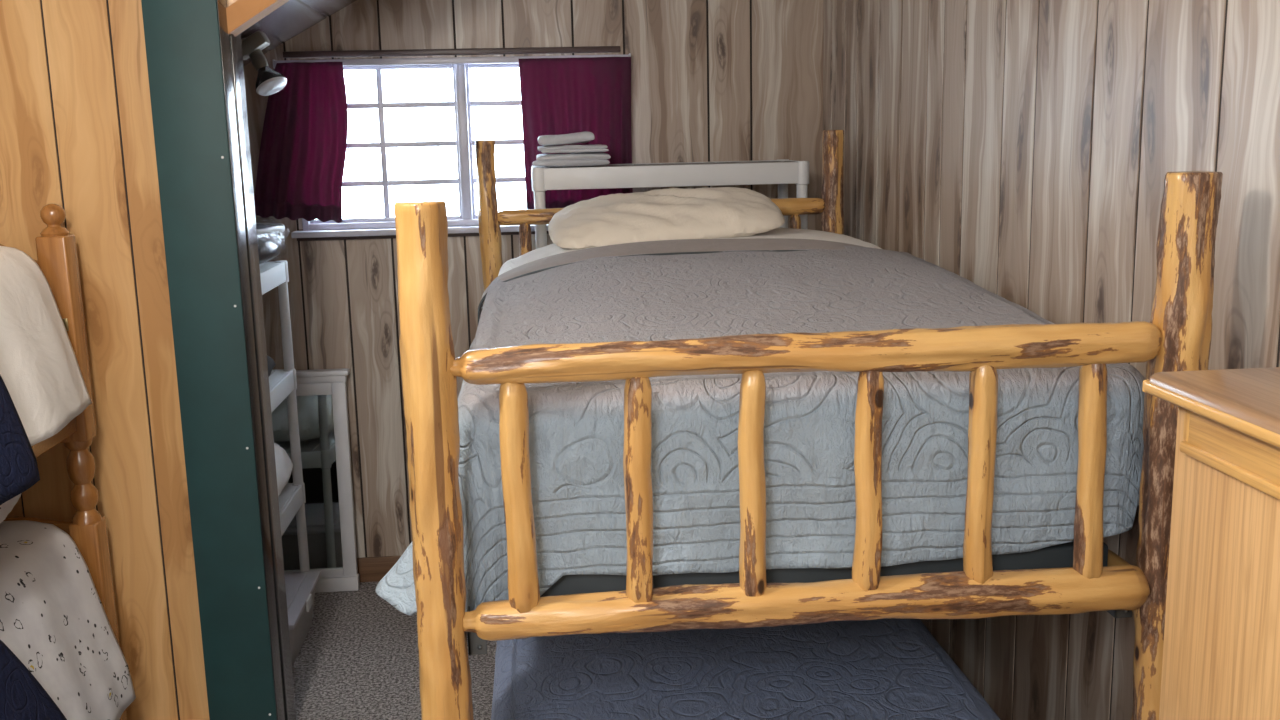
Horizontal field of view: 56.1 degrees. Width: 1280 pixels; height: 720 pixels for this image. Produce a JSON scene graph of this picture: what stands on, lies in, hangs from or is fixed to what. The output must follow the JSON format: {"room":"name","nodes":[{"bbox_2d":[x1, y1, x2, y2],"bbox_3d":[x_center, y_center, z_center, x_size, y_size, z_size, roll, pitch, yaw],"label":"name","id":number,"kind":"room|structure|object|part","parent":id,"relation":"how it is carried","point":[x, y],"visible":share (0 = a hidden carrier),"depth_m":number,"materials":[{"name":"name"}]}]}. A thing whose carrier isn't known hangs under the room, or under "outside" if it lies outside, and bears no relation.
{"room":"cabin bedroom","nodes":[
{"label":"cabin bedroom","id":0,"kind":"room"},
{"bbox_2d":[0,0,236,719],"bbox_3d":[-1.861,-0.109,3.092,3.400,2.460,0.060,-2,11,-5],"label":"wall","id":1,"kind":"structure","parent":0,"point":[77,133],"depth_m":3.09,"materials":[{"name":"brown wood"}]},
{"bbox_2d":[141,0,295,719],"bbox_3d":[-1.099,-0.131,3.133,0.182,2.455,0.223,-2,11,-5],"label":"trim","id":2,"kind":"structure","parent":1,"relation":"attached to","point":[195,67],"depth_m":3.07,"materials":[{"name":"green paint"}]},
{"bbox_3d":[-1.011,-0.133,3.143,0.005,2.450,0.214,-2,11,-5],"label":"trim","id":3,"kind":"part","parent":2,"relation":"part of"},
{"bbox_2d":[226,0,288,36],"bbox_3d":[-0.691,-1.072,3.007,1.050,0.713,0.078,-2,11,-5],"label":"trim","id":4,"kind":"structure","parent":1,"relation":"attached to","point":[242,14],"depth_m":2.98,"materials":[{"name":"brown wood"}]},
{"bbox_2d":[241,0,355,65],"bbox_3d":[-0.837,-1.240,3.616,1.730,0.975,1.200,-2,11,-5],"label":"ceiling","id":5,"kind":"structure","parent":0,"point":[293,17],"depth_m":3.95,"materials":[{"name":"grey paint"}]},
{"bbox_2d":[241,31,286,95],"bbox_3d":[-1.209,-0.931,3.772,0.203,0.198,0.116,2,11,16],"label":"spotlight","id":6,"kind":"object","parent":5,"relation":"attached to","point":[269,81],"visible":0.84,"depth_m":3.74,"materials":[{"name":"silver metal"}]},
{"bbox_3d":[-1.156,-0.878,3.759,0.094,0.090,0.098,-2,11,-5],"label":"bulb","id":7,"kind":"part","parent":6,"relation":"part of","materials":[{"name":"white glass"}]},
{"bbox_2d":[292,581,496,719],"bbox_3d":[-1.124,1.397,1.644,4.320,0.001,6.150,-2,11,-5],"label":"floor","id":8,"kind":"structure","parent":0,"point":[358,657],"depth_m":3.84,"materials":[{"name":"grey carpet"}]},
{"bbox_2d":[0,204,127,719],"bbox_3d":[-1.840,0.554,2.106,1.064,1.518,1.997,-2,11,-5],"label":"bunk bed","id":9,"kind":"object","parent":8,"relation":"on","point":[56,249],"visible":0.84,"depth_m":3.04,"materials":[{"name":"wood"}]},
{"bbox_3d":[-1.915,0.634,3.097,0.920,0.440,0.024,-2,11,-5],"label":"headboard","id":10,"kind":"part","parent":9,"relation":"part of","materials":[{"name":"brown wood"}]},
{"bbox_3d":[-1.347,0.299,2.102,0.024,0.100,1.852,-2,11,-5],"label":"rail","id":11,"kind":"part","parent":9,"relation":"part of","materials":[{"name":"brown wood"}]},
{"bbox_2d":[259,260,313,617],"bbox_3d":[-1.313,0.357,3.788,0.352,1.264,0.724,-2,11,-5],"label":"shelf unit","id":12,"kind":"object","parent":8,"relation":"on","point":[282,382],"visible":0.19,"depth_m":4.05,"materials":[{"name":"white wood"}]},
{"bbox_2d":[256,223,284,263],"bbox_3d":[-1.317,-0.380,3.846,0.373,0.163,0.478,-2,11,-5],"label":"bag","id":13,"kind":"object","parent":12,"relation":"on","point":[269,245],"visible":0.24,"depth_m":3.77,"materials":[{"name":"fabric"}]},
{"bbox_2d":[267,356,275,376],"bbox_3d":[-1.305,0.025,3.770,0.297,0.130,0.290,-2,11,-5],"label":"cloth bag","id":14,"kind":"object","parent":12,"relation":"on","point":[270,361],"visible":0.02,"depth_m":3.79,"materials":[{"name":"grey fabric"}]},
{"bbox_3d":[-1.327,-0.230,3.678,0.340,0.066,0.712,-2,11,-5],"label":"shelf","id":15,"kind":"part","parent":12,"relation":"part of","materials":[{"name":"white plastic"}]},
{"bbox_3d":[-1.318,0.133,3.746,0.340,0.066,0.712,-2,11,-5],"label":"shelf","id":16,"kind":"part","parent":12,"relation":"part of","materials":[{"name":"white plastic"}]},
{"bbox_2d":[274,443,292,495],"bbox_3d":[-1.308,0.376,3.812,0.330,0.228,0.620,-2,11,-5],"label":"pillow","id":17,"kind":"object","parent":12,"relation":"on","point":[284,465],"visible":0.07,"depth_m":3.91,"materials":[{"name":"white fabric"}]},
{"bbox_3d":[-1.309,0.529,3.820,0.340,0.066,0.712,-2,11,-5],"label":"shelf","id":18,"kind":"part","parent":12,"relation":"part of","materials":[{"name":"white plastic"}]},
{"bbox_2d":[284,571,320,665],"bbox_3d":[-1.268,0.869,3.978,0.355,0.182,0.484,-2,11,-5],"label":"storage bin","id":19,"kind":"object","parent":8,"relation":"on","point":[300,586],"visible":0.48,"depth_m":3.98,"materials":[{"name":"plastic"}]},
{"bbox_3d":[-1.272,0.793,3.964,0.349,0.027,0.484,-2,11,-5],"label":"lid","id":20,"kind":"part","parent":19,"relation":"part of","materials":[{"name":"plastic"}]},
{"bbox_2d":[271,368,359,592],"bbox_3d":[-1.236,0.453,4.431,0.370,0.834,0.075,-2,11,-5],"label":"cabinet","id":21,"kind":"object","parent":8,"relation":"on","point":[321,394],"visible":0.49,"depth_m":4.43,"materials":[{"name":"white paint"}]},
{"bbox_3d":[-1.236,0.455,4.434,0.242,0.670,0.031,-2,11,-5],"label":"glass","id":22,"kind":"part","parent":21,"relation":"part of","materials":[{"name":"glass"}]},
{"bbox_3d":[-1.246,0.063,4.371,0.370,0.045,0.048,-2,11,-5],"label":"cornice","id":23,"kind":"part","parent":21,"relation":"part of","materials":[{"name":"white paint"}]},
{"bbox_3d":[-1.226,0.839,4.487,0.346,0.054,0.044,-2,11,-5],"label":"moulding","id":24,"kind":"part","parent":21,"relation":"part of","materials":[{"name":"white paint"}]},
{"bbox_2d":[531,159,808,248],"bbox_3d":[0.107,0.097,4.214,0.914,1.555,0.359,-2,11,-5],"label":"shelf unit","id":25,"kind":"object","parent":8,"relation":"on","point":[782,172],"visible":0.26,"depth_m":3.91,"materials":[{"name":"white wood"}]},
{"bbox_3d":[-0.311,0.142,4.026,0.048,1.555,0.047,-2,11,-5],"label":"leg","id":26,"kind":"part","parent":25,"relation":"part of","materials":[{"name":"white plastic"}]},
{"bbox_2d":[532,153,610,166],"bbox_3d":[-0.232,-0.669,4.006,0.254,0.044,0.232,-2,11,-5],"label":"sheet","id":27,"kind":"object","parent":25,"relation":"on","point":[567,159],"visible":0.99,"depth_m":3.90,"materials":[{"name":"grey fabric"}]},
{"bbox_2d":[537,144,608,152],"bbox_3d":[-0.226,-0.704,4.003,0.231,0.031,0.225,-2,11,-5],"label":"sheet","id":28,"kind":"object","parent":27,"relation":"on","point":[571,148],"visible":0.98,"depth_m":3.90,"materials":[{"name":"grey fabric"}]},
{"bbox_2d":[538,131,594,145],"bbox_3d":[-0.248,-0.738,3.995,0.184,0.043,0.205,-2,11,-5],"label":"sheet","id":29,"kind":"object","parent":28,"relation":"on","point":[580,137],"visible":1,"depth_m":3.90,"materials":[{"name":"grey fabric"}]},
{"bbox_3d":[0.090,-0.631,4.078,0.901,0.070,0.347,-2,11,-5],"label":"shelf","id":30,"kind":"part","parent":25,"relation":"part of","materials":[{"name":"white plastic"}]},
{"bbox_3d":[0.524,0.052,4.402,0.048,1.555,0.047,-2,11,-5],"label":"leg","id":31,"kind":"part","parent":25,"relation":"part of","materials":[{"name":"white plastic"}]},
{"bbox_3d":[0.551,0.109,4.096,0.048,1.555,0.047,-2,11,-5],"label":"leg","id":32,"kind":"part","parent":25,"relation":"part of","materials":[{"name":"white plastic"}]},
{"bbox_2d":[394,130,1222,719],"bbox_3d":[0.176,0.300,2.856,1.203,1.653,2.193,-2,11,-5],"label":"bunk bed","id":33,"kind":"object","parent":8,"relation":"on","point":[1082,575],"visible":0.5,"depth_m":1.75,"materials":[{"name":"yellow wood"}]},
{"bbox_3d":[-0.288,0.553,1.792,0.087,1.567,0.089,-2,11,-5],"label":"post","id":34,"kind":"part","parent":33,"relation":"part of","materials":[{"name":"brown wood"}]},
{"bbox_3d":[-0.451,0.134,3.841,0.079,1.645,0.075,-2,11,-5],"label":"post","id":35,"kind":"part","parent":33,"relation":"part of","materials":[{"name":"wood"}]},
{"bbox_3d":[0.070,-0.468,3.776,1.040,0.062,0.057,-2,11,-5],"label":"headboard rail","id":36,"kind":"part","parent":33,"relation":"part of","materials":[{"name":"wood"}]},
{"bbox_3d":[0.246,-0.007,1.736,1.044,0.067,0.066,-2,11,-5],"label":"footboard rail","id":37,"kind":"part","parent":33,"relation":"part of","materials":[{"name":"wood"}]},
{"bbox_3d":[0.255,0.366,1.803,1.047,0.073,0.072,-2,11,-5],"label":"footboard rail","id":38,"kind":"part","parent":33,"relation":"part of","materials":[{"name":"brown wood"}]},
{"bbox_3d":[0.626,0.088,3.930,0.079,1.653,0.080,-2,11,-5],"label":"post","id":39,"kind":"part","parent":33,"relation":"part of","materials":[{"name":"brown wood"}]},
{"bbox_3d":[0.721,0.201,2.889,0.066,0.065,2.045,-2,11,-5],"label":"rail","id":40,"kind":"part","parent":33,"relation":"part of","materials":[{"name":"brown wood"}]},
{"bbox_3d":[0.812,0.505,1.877,0.092,1.580,0.092,-2,11,-5],"label":"post","id":41,"kind":"part","parent":33,"relation":"part of","materials":[{"name":"brown wood"}]},
{"bbox_2d":[1142,367,1279,719],"bbox_3d":[0.797,0.725,1.264,0.376,1.374,0.501,-2,11,-5],"label":"dresser","id":42,"kind":"object","parent":8,"relation":"on","point":[1221,660],"visible":1,"depth_m":1.27,"materials":[{"name":"brown wood"}]},
{"bbox_3d":[0.623,0.111,1.142,0.012,0.054,0.392,-2,11,-5],"label":"moulding","id":43,"kind":"part","parent":42,"relation":"part of","materials":[{"name":"brown wood"}]},
{"bbox_2d":[243,0,823,557],"bbox_3d":[-0.496,-0.400,4.454,2.480,2.470,0.100,-2,11,-5],"label":"wall","id":44,"kind":"structure","parent":0,"point":[712,80],"depth_m":4.37,"materials":[{"name":"brown wood"}]},
{"bbox_2d":[357,556,400,581],"bbox_3d":[-0.457,0.776,4.617,2.335,0.097,0.013,-2,11,-5],"label":"baseboard","id":45,"kind":"structure","parent":44,"relation":"attached to","point":[370,569],"depth_m":4.56,"materials":[{"name":"brown wood"}]},
{"bbox_2d":[291,55,570,240],"bbox_3d":[-0.651,-0.766,4.332,1.210,0.633,0.140,-2,11,-5],"label":"window","id":46,"kind":"structure","parent":44,"relation":"in","point":[466,223],"depth_m":4.33,"materials":[{"name":"white paint"}]},
{"bbox_3d":[-0.925,-0.776,4.322,0.552,0.552,0.020,-2,11,-5],"label":"sash","id":47,"kind":"part","parent":46,"relation":"part of","materials":[{"name":"white paint"}]},
{"bbox_3d":[-0.641,-0.473,4.353,1.210,0.022,0.072,-2,11,-5],"label":"sill","id":48,"kind":"part","parent":46,"relation":"part of","materials":[{"name":"white paint"}]},
{"bbox_3d":[-0.366,-0.801,4.386,0.518,0.552,0.020,-2,11,-5],"label":"sash","id":49,"kind":"part","parent":46,"relation":"part of","materials":[{"name":"white paint"}]},
{"bbox_2d":[283,46,619,57],"bbox_3d":[-0.660,-1.091,4.249,1.183,0.021,0.021,-2,11,-5],"label":"trim","id":50,"kind":"structure","parent":44,"relation":"attached to","point":[589,49],"depth_m":4.24,"materials":[{"name":"wood"}]},
{"bbox_2d":[272,53,630,68],"bbox_3d":[-0.656,-1.056,4.242,1.249,0.030,0.046,-2,11,-5],"label":"curtain rod","id":51,"kind":"object","parent":44,"relation":"attached to","point":[515,59],"visible":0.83,"depth_m":4.21,"materials":[{"name":"white paint"}]},
{"bbox_2d":[254,62,347,222],"bbox_3d":[-1.198,-0.757,4.208,0.352,0.556,0.055,-2,11,-5],"label":"curtain","id":52,"kind":"object","parent":51,"relation":"hanging from","point":[302,155],"visible":0.98,"depth_m":4.21,"materials":[{"name":"purple fabric"}]},
{"bbox_2d":[519,57,632,208],"bbox_3d":[-0.223,-0.789,4.282,0.398,0.563,0.053,-2,11,-5],"label":"curtain","id":53,"kind":"object","parent":51,"relation":"hanging from","point":[559,96],"visible":0.58,"depth_m":4.26,"materials":[{"name":"purple fabric"}]},
{"bbox_2d":[823,0,1279,719],"bbox_3d":[0.971,0.107,1.569,0.060,2.470,6.110,-2,11,-5],"label":"wall","id":54,"kind":"structure","parent":0,"point":[1023,151],"depth_m":2.45,"materials":[{"name":"brown wood"}]},
{"bbox_3d":[0.178,0.013,2.834,1.000,0.245,1.930,-2,11,-5],"label":"mattress","id":55,"kind":"object","parent":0,"visible":0},
{"bbox_2d":[498,228,881,275],"bbox_3d":[0.177,-0.058,2.805,1.197,0.360,1.913,-2,11,-5],"label":"sheet","id":56,"kind":"object","parent":55,"relation":"on","point":[552,249],"visible":0.03,"depth_m":3.47,"materials":[{"name":"white fabric"}]},
{"bbox_2d":[548,187,784,248],"bbox_3d":[0.073,-0.420,3.516,0.684,0.161,0.375,-2,11,-5],"label":"pillow","id":57,"kind":"object","parent":56,"relation":"on","point":[705,212],"visible":0.93,"depth_m":3.39,"materials":[{"name":"beige fabric"}]},
{"bbox_2d":[376,238,1144,615],"bbox_3d":[0.168,0.044,2.570,1.353,0.478,1.565,-2,11,-5],"label":"quilt","id":58,"kind":"object","parent":55,"relation":"on","point":[661,290],"visible":0.61,"depth_m":1.85,"materials":[{"name":"fabric"}]},
{"bbox_3d":[0.143,0.677,2.954,0.890,0.153,1.920,-2,11,-5],"label":"mattress","id":59,"kind":"object","parent":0,"visible":0},
{"bbox_2d":[491,618,1000,719],"bbox_3d":[0.161,0.697,2.916,1.019,0.253,1.926,-2,11,-5],"label":"quilt","id":60,"kind":"object","parent":59,"relation":"on","point":[886,668],"visible":0.36,"depth_m":2.48,"materials":[{"name":"blue fabric"}]},
{"bbox_3d":[-1.845,0.183,2.045,0.940,0.268,1.820,-2,11,-5],"label":"mattress","id":61,"kind":"object","parent":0,"visible":0},
{"bbox_2d":[0,375,39,504],"bbox_3d":[-1.730,0.156,1.825,1.013,0.490,1.340,-2,11,-5],"label":"quilt","id":62,"kind":"object","parent":61,"relation":"on","point":[19,471],"visible":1,"depth_m":2.47,"materials":[{"name":"blue fabric"}]},
{"bbox_2d":[0,246,91,445],"bbox_3d":[-1.808,0.015,2.517,1.003,0.432,0.780,-2,11,-5],"label":"pillow","id":63,"kind":"object","parent":61,"relation":"on","point":[40,371],"visible":0.84,"depth_m":2.74,"materials":[{"name":"beige fabric"}]},
{"bbox_3d":[-1.830,0.846,2.169,0.940,0.318,1.820,-2,11,-5],"label":"mattress","id":64,"kind":"object","parent":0,"visible":0},
{"bbox_2d":[0,640,66,719],"bbox_3d":[-1.707,0.854,1.972,1.030,0.534,1.370,-2,11,-5],"label":"blanket","id":65,"kind":"object","parent":64,"relation":"on","point":[22,697],"visible":1,"depth_m":2.53,"materials":[{"name":"blue fabric"}]},
{"bbox_2d":[0,520,135,719],"bbox_3d":[-1.769,0.733,2.554,1.032,0.479,0.985,-2,11,-5],"label":"sheet","id":66,"kind":"object","parent":64,"relation":"on","point":[53,617],"visible":0.95,"depth_m":2.84,"materials":[{"name":"white fabric"}]},
{"bbox_2d":[0,494,20,523],"bbox_3d":[-1.820,0.367,2.806,0.650,0.150,0.392,-2,11,-5],"label":"pillow","id":67,"kind":"object","parent":66,"relation":"on","point":[6,508],"visible":0.37,"depth_m":2.85,"materials":[{"name":"white fabric"}]}
]}

